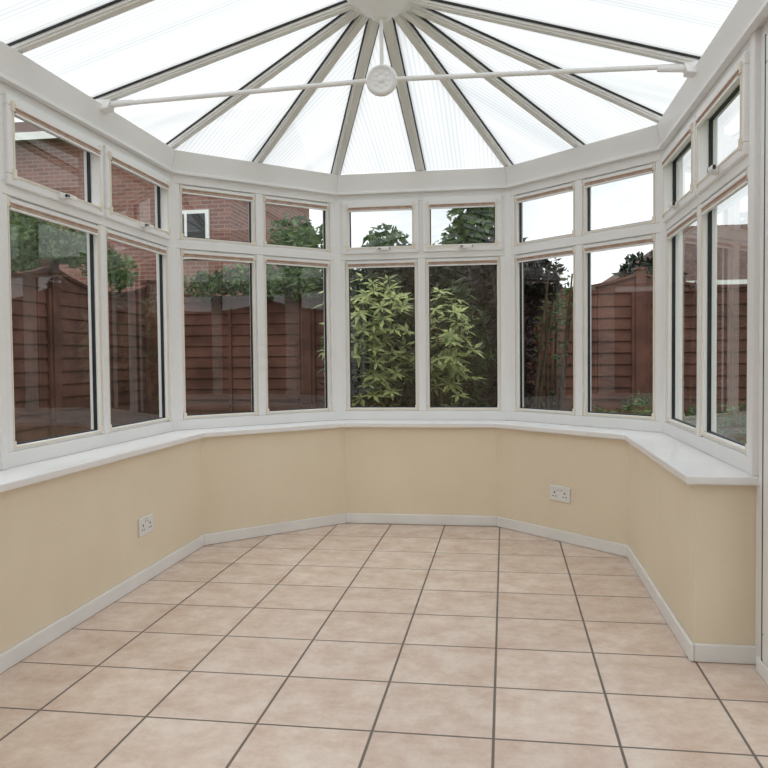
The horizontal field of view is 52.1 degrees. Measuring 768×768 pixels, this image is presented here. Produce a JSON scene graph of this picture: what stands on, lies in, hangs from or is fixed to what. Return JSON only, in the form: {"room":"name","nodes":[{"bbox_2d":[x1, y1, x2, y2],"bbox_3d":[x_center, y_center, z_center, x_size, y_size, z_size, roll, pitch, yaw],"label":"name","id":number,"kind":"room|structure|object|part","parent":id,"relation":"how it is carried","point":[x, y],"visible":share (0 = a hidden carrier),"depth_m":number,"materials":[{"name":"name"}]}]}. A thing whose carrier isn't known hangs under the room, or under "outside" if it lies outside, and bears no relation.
{"room":"sunroom","nodes":[
{"label":"sunroom","id":0,"kind":"room"},
{"bbox_2d":[0,439,201,653],"bbox_3d":[-1.520,0.681,2.002,0.290,0.602,5.045,0,2,9],"label":"wall","id":1,"kind":"structure","parent":0,"point":[66,541],"depth_m":3.16,"materials":[{"name":"beige paint"}]},
{"bbox_2d":[0,145,8,469],"bbox_3d":[-1.457,-0.415,2.902,0.090,1.468,0.068,0,2,9],"label":"trim","id":2,"kind":"structure","parent":1,"relation":"attached to","point":[4,450],"depth_m":2.90,"materials":[{"name":"white plastic"}]},
{"bbox_2d":[7,100,170,450],"bbox_3d":[-1.299,-0.429,3.664,0.033,1.321,1.420,0,2,9],"label":"window","id":3,"kind":"structure","parent":1,"relation":"in","point":[14,171],"depth_m":3.62,"materials":[{"name":"white plastic"}]},
{"bbox_2d":[9,104,168,255],"bbox_3d":[-1.305,-0.884,3.649,0.046,0.396,1.392,0,2,9],"label":"blind","id":4,"kind":"object","parent":3,"relation":"attached to","point":[22,113],"visible":0.99,"depth_m":3.42,"materials":[{"name":"beige pleated fabric"}]},
{"bbox_2d":[59,192,153,228],"bbox_3d":[-1.273,-0.800,3.669,0.034,0.024,0.825,0,2,9],"label":"handle","id":5,"kind":"object","parent":3,"relation":"attached to","point":[62,195],"visible":1,"depth_m":3.31,"materials":[{"name":"white plastic"}]},
{"bbox_2d":[15,116,164,444],"bbox_3d":[-1.338,-0.429,3.670,0.016,1.285,1.384,0,2,9],"label":"gasket","id":6,"kind":"object","parent":1,"relation":"attached to","point":[87,153],"visible":0.22,"depth_m":3.63,"materials":[{"name":"black rubber"}]},
{"bbox_2d":[0,535,203,673],"bbox_3d":[-1.376,0.952,1.928,0.014,0.061,4.923,0,2,9],"label":"baseboard","id":7,"kind":"structure","parent":1,"relation":"attached to","point":[17,653],"depth_m":3.15,"materials":[{"name":"white wood"}]},
{"bbox_2d":[138,513,153,536],"bbox_3d":[-1.110,0.659,3.667,0.012,0.086,0.146,0,2,9],"label":"wall socket","id":8,"kind":"object","parent":1,"relation":"attached to","point":[145,524],"visible":1,"depth_m":3.65,"materials":[{"name":"plastic"}]},
{"bbox_2d":[156,173,178,430],"bbox_3d":[-1.221,-0.470,4.437,0.090,1.468,0.084,1,2,31],"label":"trim","id":9,"kind":"structure","parent":1,"relation":"attached to","point":[171,176],"depth_m":4.42,"materials":[{"name":"white plastic"}]},
{"bbox_2d":[0,420,758,492],"bbox_3d":[-0.185,0.345,2.207,2.850,0.030,5.880,0,2,9],"label":"windowsill","id":10,"kind":"structure","parent":1,"relation":"on","point":[693,466],"depth_m":3.57,"materials":[{"name":"white plastic"}]},
{"bbox_2d":[0,80,173,467],"bbox_3d":[-1.332,-0.443,3.669,0.085,1.468,1.494,0,2,9],"label":"frame","id":11,"kind":"object","parent":10,"relation":"on","point":[20,190],"visible":0.67,"depth_m":3.62,"materials":[{"name":"white plastic"}]},
{"bbox_2d":[174,174,336,429],"bbox_3d":[-0.764,-0.486,4.772,1.073,1.468,0.070,-2,2,-36],"label":"frame","id":12,"kind":"object","parent":10,"relation":"on","point":[259,191],"visible":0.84,"depth_m":4.74,"materials":[{"name":"white plastic"}]},
{"bbox_2d":[339,189,505,419],"bbox_3d":[0.244,-0.504,5.014,1.058,1.468,0.085,0,2,9],"label":"frame","id":13,"kind":"object","parent":10,"relation":"on","point":[420,252],"visible":0.84,"depth_m":4.99,"materials":[{"name":"white plastic"}]},
{"bbox_2d":[510,151,660,432],"bbox_3d":[1.132,-0.495,4.480,0.070,1.468,1.073,-2,2,-36],"label":"frame","id":14,"kind":"object","parent":10,"relation":"on","point":[647,229],"visible":0.73,"depth_m":4.45,"materials":[{"name":"white plastic"}]},
{"bbox_2d":[662,39,749,472],"bbox_3d":[1.347,-0.457,3.294,0.085,1.468,1.419,0,2,9],"label":"frame","id":15,"kind":"object","parent":10,"relation":"on","point":[735,165],"visible":0.58,"depth_m":3.26,"materials":[{"name":"white plastic"}]},
{"bbox_2d":[201,427,345,534],"bbox_3d":[-0.712,0.580,4.752,1.195,0.602,0.290,-2,2,-36],"label":"wall","id":16,"kind":"structure","parent":0,"point":[249,480],"depth_m":4.61,"materials":[{"name":"beige paint"}]},
{"bbox_2d":[179,184,331,418],"bbox_3d":[-0.748,-0.477,4.750,0.999,1.331,0.008,-2,2,-36],"label":"window","id":17,"kind":"structure","parent":16,"relation":"in","point":[182,237],"depth_m":4.74,"materials":[{"name":"white plastic"}]},
{"bbox_2d":[182,186,328,267],"bbox_3d":[-0.753,-0.931,4.736,0.971,0.406,0.021,-2,2,-36],"label":"blind","id":18,"kind":"object","parent":17,"relation":"attached to","point":[186,189],"visible":1,"depth_m":4.68,"materials":[{"name":"beige pleated fabric"}]},
{"bbox_2d":[184,202,327,415],"bbox_3d":[-0.764,-0.477,4.771,0.963,1.295,0.016,-2,2,-36],"label":"gasket","id":19,"kind":"object","parent":16,"relation":"attached to","point":[249,202],"visible":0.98,"depth_m":4.76,"materials":[{"name":"black rubber"}]},
{"bbox_2d":[203,513,345,544],"bbox_3d":[-0.620,0.852,4.638,0.951,0.061,0.014,-2,2,-36],"label":"baseboard","id":20,"kind":"structure","parent":16,"relation":"attached to","point":[251,532],"depth_m":4.61,"materials":[{"name":"white wood"}]},
{"bbox_2d":[0,523,767,767],"bbox_3d":[-0.192,1.015,2.136,2.870,0.100,6.090,0,2,9],"label":"floor","id":21,"kind":"structure","parent":0,"point":[344,645],"depth_m":2.61,"materials":[{"name":"tile"}]},
{"bbox_2d":[756,19,767,684],"bbox_3d":[1.106,-0.079,1.566,0.100,2.100,1.935,0,2,9],"label":"frame","id":22,"kind":"object","parent":21,"relation":"on","point":[761,666],"visible":0.79,"depth_m":2.47,"materials":[{"name":"white plastic"}]},
{"bbox_2d":[761,34,766,660],"bbox_3d":[1.095,-0.071,1.613,0.056,1.980,1.764,0,2,9],"label":"gasket","id":23,"kind":"object","parent":22,"relation":"attached to","point":[765,34],"visible":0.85,"depth_m":2.48,"materials":[{"name":"black rubber"}]},
{"bbox_2d":[345,427,496,515],"bbox_3d":[0.245,0.562,4.989,1.180,0.602,0.290,0,2,9],"label":"wall","id":24,"kind":"structure","parent":0,"point":[421,471],"depth_m":4.84,"materials":[{"name":"beige paint"}]},
{"bbox_2d":[333,196,341,419],"bbox_3d":[-0.308,-0.502,5.106,0.084,1.468,0.090,-1,2,-14],"label":"trim","id":25,"kind":"structure","parent":24,"relation":"attached to","point":[336,203],"depth_m":5.06,"materials":[{"name":"white plastic"}]},
{"bbox_2d":[346,513,496,525],"bbox_3d":[0.224,0.837,4.847,0.936,0.061,0.014,0,2,9],"label":"baseboard","id":26,"kind":"structure","parent":24,"relation":"attached to","point":[465,520],"depth_m":4.84,"materials":[{"name":"white wood"}]},
{"bbox_2d":[345,198,500,410],"bbox_3d":[0.239,-0.490,4.982,0.984,1.321,0.033,0,2,9],"label":"window","id":27,"kind":"structure","parent":24,"relation":"in","point":[416,408],"depth_m":4.99,"materials":[{"name":"white plastic"}]},
{"bbox_2d":[347,200,497,268],"bbox_3d":[0.234,-0.944,4.968,0.956,0.396,0.046,0,2,9],"label":"blind","id":28,"kind":"object","parent":27,"relation":"attached to","point":[475,203],"visible":1,"depth_m":4.96,"materials":[{"name":"beige fabric"}]},
{"bbox_2d":[377,244,472,250],"bbox_3d":[0.253,-0.858,4.940,0.607,0.024,0.034,0,2,9],"label":"handle","id":29,"kind":"object","parent":27,"relation":"attached to","point":[467,245],"visible":1,"depth_m":4.91,"materials":[{"name":"white plastic"}]},
{"bbox_2d":[349,207,497,407],"bbox_3d":[0.245,-0.491,5.021,0.948,1.285,0.016,0,2,9],"label":"gasket","id":30,"kind":"object","parent":24,"relation":"attached to","point":[494,207],"visible":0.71,"depth_m":5.02,"materials":[{"name":"black rubber"}]},
{"bbox_2d":[505,188,511,419],"bbox_3d":[0.797,-0.507,4.936,0.084,1.468,0.090,1,2,31],"label":"trim","id":31,"kind":"structure","parent":24,"relation":"attached to","point":[507,191],"depth_m":4.90,"materials":[{"name":"white plastic"}]},
{"bbox_2d":[497,428,628,544],"bbox_3d":[1.087,0.571,4.475,0.290,0.602,1.195,-2,2,-36],"label":"wall","id":32,"kind":"structure","parent":0,"point":[595,470],"depth_m":4.34,"materials":[{"name":"beige paint"}]},
{"bbox_2d":[550,485,569,502],"bbox_3d":[0.978,0.611,4.368,0.012,0.086,0.146,-2,2,-36],"label":"wall socket","id":33,"kind":"object","parent":32,"relation":"attached to","point":[557,493],"visible":1,"depth_m":4.36,"materials":[{"name":"plastic"}]},
{"bbox_2d":[496,516,628,556],"bbox_3d":[0.966,0.845,4.394,0.014,0.061,0.951,-2,2,-36],"label":"baseboard","id":34,"kind":"structure","parent":32,"relation":"attached to","point":[550,533],"depth_m":4.34,"materials":[{"name":"white wood"}]},
{"bbox_2d":[514,162,655,420],"bbox_3d":[1.110,-0.486,4.464,0.008,1.331,0.999,-2,2,-36],"label":"window","id":35,"kind":"structure","parent":32,"relation":"in","point":[653,221],"depth_m":4.45,"materials":[{"name":"white plastic"}]},
{"bbox_2d":[516,164,652,262],"bbox_3d":[1.107,-0.940,4.449,0.021,0.406,0.971,-2,2,-36],"label":"blind","id":36,"kind":"object","parent":35,"relation":"attached to","point":[644,170],"visible":1,"depth_m":4.36,"materials":[{"name":"white beige-pink pleated fabric"}]},
{"bbox_2d":[519,187,651,416],"bbox_3d":[1.132,-0.486,4.480,0.016,1.295,0.963,-2,2,-36],"label":"gasket","id":37,"kind":"object","parent":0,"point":[520,204],"visible":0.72,"depth_m":4.46,"materials":[{"name":"rubber"}]},
{"bbox_2d":[629,444,755,645],"bbox_3d":[1.299,0.607,3.360,0.290,0.602,1.500,0,2,9],"label":"wall","id":38,"kind":"structure","parent":0,"point":[696,544],"depth_m":2.64,"materials":[{"name":"beige paint"}]},
{"bbox_2d":[627,546,693,661],"bbox_3d":[1.141,0.879,3.325,0.014,0.061,1.392,0,2,9],"label":"baseboard","id":39,"kind":"structure","parent":38,"relation":"attached to","point":[687,645],"depth_m":3.08,"materials":[{"name":"white wood"}]},
{"bbox_2d":[660,149,682,432],"bbox_3d":[1.467,-0.483,4.023,0.090,1.468,0.084,-1,2,-14],"label":"trim","id":40,"kind":"structure","parent":38,"relation":"attached to","point":[662,225],"depth_m":4.01,"materials":[{"name":"white plastic"}]},
{"bbox_2d":[662,61,747,454],"bbox_3d":[1.315,-0.443,3.300,0.033,1.321,1.345,0,2,9],"label":"window","id":41,"kind":"structure","parent":38,"relation":"in","point":[739,147],"depth_m":3.27,"materials":[{"name":"white plastic"}]},
{"bbox_2d":[669,165,718,208],"bbox_3d":[1.282,-0.812,3.269,0.034,0.024,0.788,0,2,9],"label":"handle","id":42,"kind":"object","parent":41,"relation":"attached to","point":[713,169],"visible":1,"depth_m":2.94,"materials":[{"name":"white plastic"}]},
{"bbox_2d":[661,65,747,239],"bbox_3d":[1.312,-0.897,3.284,0.046,0.396,1.317,0,2,9],"label":"blind","id":43,"kind":"object","parent":41,"relation":"attached to","point":[741,181],"visible":0.88,"depth_m":3.06,"materials":[{"name":"white beige-pink pleated fabric"}]},
{"bbox_2d":[672,84,745,445],"bbox_3d":[1.354,-0.443,3.293,0.016,1.285,1.309,0,2,9],"label":"gasket","id":44,"kind":"object","parent":38,"relation":"attached to","point":[709,268],"visible":0.32,"depth_m":3.26,"materials":[{"name":"rubber"}]},
{"bbox_2d":[694,643,755,664],"bbox_3d":[1.147,0.903,2.627,0.210,0.061,0.014,0,2,9],"label":"baseboard","id":45,"kind":"structure","parent":38,"relation":"attached to","point":[715,653],"depth_m":2.62,"materials":[{"name":"white wood"}]},
{"bbox_2d":[748,23,764,655],"bbox_3d":[1.256,-0.115,2.561,0.105,2.100,0.080,0,2,9],"label":"trim","id":46,"kind":"structure","parent":38,"relation":"attached to","point":[757,38],"depth_m":2.56,"materials":[{"name":"white plastic"}]},
{"bbox_3d":[-0.655,-0.381,-0.824,2.830,2.900,0.200,0,2,9],"label":"wall","id":47,"kind":"structure","parent":0,"visible":0},
{"bbox_2d":[0,0,767,192],"bbox_3d":[-0.198,-1.180,2.170,2.910,0.115,5.910,0,2,9],"label":"trim","id":48,"kind":"structure","parent":47,"relation":"attached to","point":[13,64],"depth_m":4.23,"materials":[{"name":"white plastic"}]},
{"bbox_2d":[7,0,700,174],"bbox_3d":[-0.172,-1.462,2.344,2.766,0.457,5.386,0,2,9],"label":"rafters","id":49,"kind":"object","parent":48,"relation":"on","point":[418,15],"visible":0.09,"depth_m":3.64,"materials":[{"name":"plastic"}]},
{"bbox_2d":[0,0,737,173],"bbox_3d":[-0.207,-1.457,2.116,2.730,0.402,5.820,0,2,9],"label":"panels","id":50,"kind":"object","parent":49,"relation":"on","point":[155,36],"visible":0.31,"depth_m":3.73,"materials":[{"name":"white plastic"}]},
{"bbox_2d":[347,0,412,21],"bbox_3d":[-0.013,-1.643,3.386,0.300,0.140,0.300,0,2,9],"label":"boss","id":51,"kind":"object","parent":49,"relation":"attached to","point":[376,10],"visible":0.98,"depth_m":3.35,"materials":[{"name":"white plastic"}]},
{"bbox_2d":[95,19,697,113],"bbox_3d":[-0.010,-1.414,3.393,2.628,0.339,0.070,0,2,9],"label":"bar","id":52,"kind":"object","parent":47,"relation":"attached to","point":[382,79],"visible":0.99,"depth_m":3.38,"materials":[{"name":"white plastic"}]},
{"bbox_3d":[-0.011,-1.473,3.391,0.017,0.220,0.017,0,2,9],"label":"rod","id":53,"kind":"part","parent":52,"relation":"part of","materials":[{"name":"white plastic"}]},
{"label":"outside","id":54,"kind":"structure","parent":0,"visible":0},
{"bbox_3d":[3.051,0.491,19.796,80.000,0.080,80.000,0,2,9],"label":"lawn","id":55,"kind":"structure","parent":54,"visible":0},
{"bbox_2d":[9,210,58,272],"bbox_3d":[-5.655,-0.809,10.786,2.016,3.366,2.057,1,2,38],"label":"tree","id":56,"kind":"object","parent":55,"relation":"on","point":[16,219],"visible":0.09,"depth_m":10.73,"materials":[{"name":"green plant"}]},
{"bbox_2d":[11,259,150,442],"bbox_3d":[-3.542,0.069,3.281,0.120,2.080,11.520,0,2,9],"label":"fence","id":57,"kind":"object","parent":55,"relation":"on","point":[50,317],"visible":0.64,"depth_m":7.23,"materials":[{"name":"red wood"}]},
{"bbox_2d":[9,216,138,293],"bbox_3d":[-3.048,-1.109,5.742,0.342,0.625,5.239,0,2,9],"label":"climbing ivy","id":58,"kind":"object","parent":57,"relation":"attached to","point":[57,249],"visible":0.74,"depth_m":6.83,"materials":[{"name":"green plant"}]},
{"bbox_2d":[9,122,308,295],"bbox_3d":[-8.806,-2.707,18.459,13.600,6.800,6.620,0,2,9],"label":"neighbouring house","id":59,"kind":"structure","parent":55,"relation":"on","point":[42,158],"depth_m":14.82,"materials":[{"name":"brick"}]},
{"bbox_2d":[247,213,322,287],"bbox_3d":[-1.280,-0.973,12.327,1.776,3.501,2.002,0,2,9],"label":"tree","id":60,"kind":"object","parent":55,"relation":"on","point":[308,237],"visible":0.22,"depth_m":12.09,"materials":[{"name":"green plant"}]},
{"bbox_2d":[312,271,414,406],"bbox_3d":[-0.117,0.014,6.428,0.961,1.913,0.844,0,2,9],"label":"bush","id":61,"kind":"object","parent":55,"relation":"on","point":[369,341],"visible":0.7,"depth_m":6.26,"materials":[{"name":"green plant"}]},
{"bbox_2d":[361,223,430,283],"bbox_3d":[0.251,-0.889,12.432,1.730,3.296,1.909,0,2,9],"label":"tree","id":62,"kind":"object","parent":55,"relation":"on","point":[374,239],"visible":0.07,"depth_m":12.24,"materials":[{"name":"green plant"}]},
{"bbox_2d":[350,265,495,406],"bbox_3d":[0.425,-0.190,7.583,1.900,2.238,1.079,-1,2,-8],"label":"hedge","id":63,"kind":"object","parent":55,"relation":"on","point":[438,274],"visible":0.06,"depth_m":7.47,"materials":[{"name":"green plant"}]},
{"bbox_2d":[147,267,746,440],"bbox_3d":[1.772,-0.153,8.226,8.920,2.080,0.120,0,2,9],"label":"fence","id":64,"kind":"object","parent":55,"relation":"on","point":[216,330],"visible":0.34,"depth_m":8.23,"materials":[{"name":"red wood"}]},
{"bbox_2d":[183,263,359,300],"bbox_3d":[-1.071,-1.100,8.427,2.352,0.442,0.342,0,2,9],"label":"climbing ivy","id":65,"kind":"object","parent":64,"relation":"attached to","point":[214,282],"visible":0.59,"depth_m":8.43,"materials":[{"name":"green plant"}]},
{"bbox_2d":[408,277,495,406],"bbox_3d":[0.546,0.052,6.287,0.719,1.832,0.862,0,2,9],"label":"bush","id":66,"kind":"object","parent":55,"relation":"on","point":[448,365],"visible":0.74,"depth_m":6.27,"materials":[{"name":"green plant"}]},
{"bbox_2d":[433,207,493,267],"bbox_3d":[1.392,-1.112,11.594,1.542,3.775,1.625,-2,2,-33],"label":"tree","id":67,"kind":"object","parent":55,"relation":"on","point":[463,227],"visible":0.23,"depth_m":11.21,"materials":[{"name":"green plant"}]},
{"bbox_2d":[464,236,564,407],"bbox_3d":[1.134,-0.184,6.852,0.886,2.254,0.605,0,2,9],"label":"tree","id":68,"kind":"object","parent":55,"relation":"on","point":[534,290],"visible":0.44,"depth_m":6.76,"materials":[{"name":"green plant"}]},
{"bbox_2d":[529,261,572,409],"bbox_3d":[1.578,-0.142,7.537,0.581,2.114,0.486,0,2,9],"label":"tree","id":69,"kind":"object","parent":55,"relation":"on","point":[559,304],"visible":0.47,"depth_m":7.50,"materials":[{"name":"green plant"}]},
{"bbox_2d":[611,250,695,282],"bbox_3d":[3.712,-0.558,10.994,1.730,2.663,2.002,0,2,9],"label":"tree","id":70,"kind":"object","parent":55,"relation":"on","point":[624,268],"visible":0.05,"depth_m":10.99,"materials":[{"name":"green plant"}]},
{"bbox_2d":[571,390,746,442],"bbox_3d":[3.088,0.473,6.833,3.227,0.870,0.645,0,2,9],"label":"shrub","id":71,"kind":"object","parent":55,"relation":"on","point":[727,420],"visible":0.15,"depth_m":6.87,"materials":[{"name":"green plant"}]},
{"bbox_2d":[603,224,747,284],"bbox_3d":[12.025,-2.736,27.908,9.300,5.800,7.620,0,2,9],"label":"neighbouring house","id":72,"kind":"structure","parent":55,"relation":"on","point":[732,240],"depth_m":25.86,"materials":[{"name":"tile"}]}
]}

